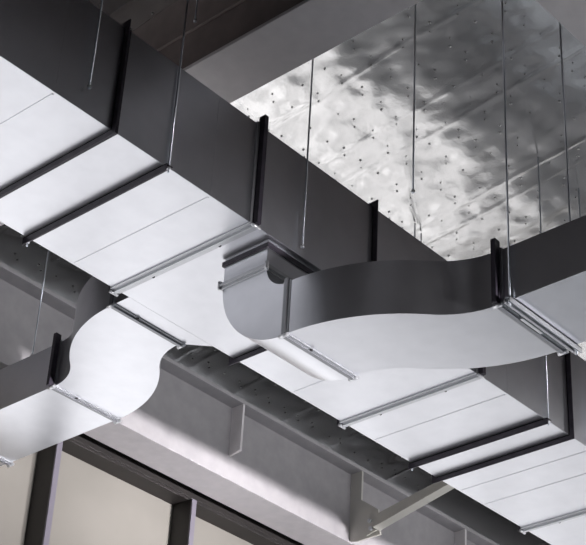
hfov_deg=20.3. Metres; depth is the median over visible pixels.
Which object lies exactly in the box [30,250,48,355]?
rod
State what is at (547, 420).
hanger
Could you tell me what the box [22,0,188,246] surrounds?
hanger
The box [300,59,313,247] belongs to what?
rod
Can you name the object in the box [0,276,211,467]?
duct
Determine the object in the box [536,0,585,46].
roof beam
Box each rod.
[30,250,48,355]
[87,0,102,88]
[193,0,197,22]
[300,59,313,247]
[411,4,415,193]
[578,188,580,216]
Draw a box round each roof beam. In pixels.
[0,0,421,225]
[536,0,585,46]
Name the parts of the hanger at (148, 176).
hanger rod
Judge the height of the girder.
0.750 m
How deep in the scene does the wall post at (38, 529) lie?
13.38 m
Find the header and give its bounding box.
[62,433,303,544]
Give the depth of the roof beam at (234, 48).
10.76 m
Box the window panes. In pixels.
[0,451,252,544]
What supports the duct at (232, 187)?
hanging from the hanger at (148, 176)
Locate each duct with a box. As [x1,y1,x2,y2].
[0,0,585,544]
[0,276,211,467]
[217,215,585,381]
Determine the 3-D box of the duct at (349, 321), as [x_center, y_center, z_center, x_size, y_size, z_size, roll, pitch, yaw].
[3.500,-1.098,7.439,9.632,0.751,1.130,-24,-42,35]
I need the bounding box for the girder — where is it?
[0,262,498,544]
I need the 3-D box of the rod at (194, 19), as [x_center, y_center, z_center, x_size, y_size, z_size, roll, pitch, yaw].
[-0.649,-1.856,11.130,0.027,0.410,0.027,-24,-42,35]
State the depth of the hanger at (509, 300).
9.25 m
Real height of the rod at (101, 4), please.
2.188 m
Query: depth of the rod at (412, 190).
10.24 m
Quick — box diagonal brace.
[366,481,453,535]
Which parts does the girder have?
stiffener plate, gusset plate, stiffener plate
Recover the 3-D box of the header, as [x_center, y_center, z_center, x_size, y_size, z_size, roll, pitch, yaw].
[-2.450,0.951,13.437,0.200,0.380,38.000,-24,-42,35]
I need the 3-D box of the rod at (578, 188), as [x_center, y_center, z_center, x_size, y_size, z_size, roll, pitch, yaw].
[2.240,0.275,12.564,0.027,2.273,0.027,-24,-42,35]
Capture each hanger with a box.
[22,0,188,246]
[408,156,550,470]
[501,0,581,354]
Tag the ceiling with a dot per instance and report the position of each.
(361, 121)
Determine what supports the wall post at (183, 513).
on the floor
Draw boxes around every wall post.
[24,442,62,544]
[169,499,196,544]
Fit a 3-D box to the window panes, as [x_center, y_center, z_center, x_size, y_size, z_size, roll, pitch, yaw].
[-2.655,1.663,13.155,0.250,1.400,38.000,-24,-42,35]
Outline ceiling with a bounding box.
[0,0,585,544]
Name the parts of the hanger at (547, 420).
hanger rod, hanger rod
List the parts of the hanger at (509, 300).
hanger rod, hanger rod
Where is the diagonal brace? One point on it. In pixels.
(381, 520)

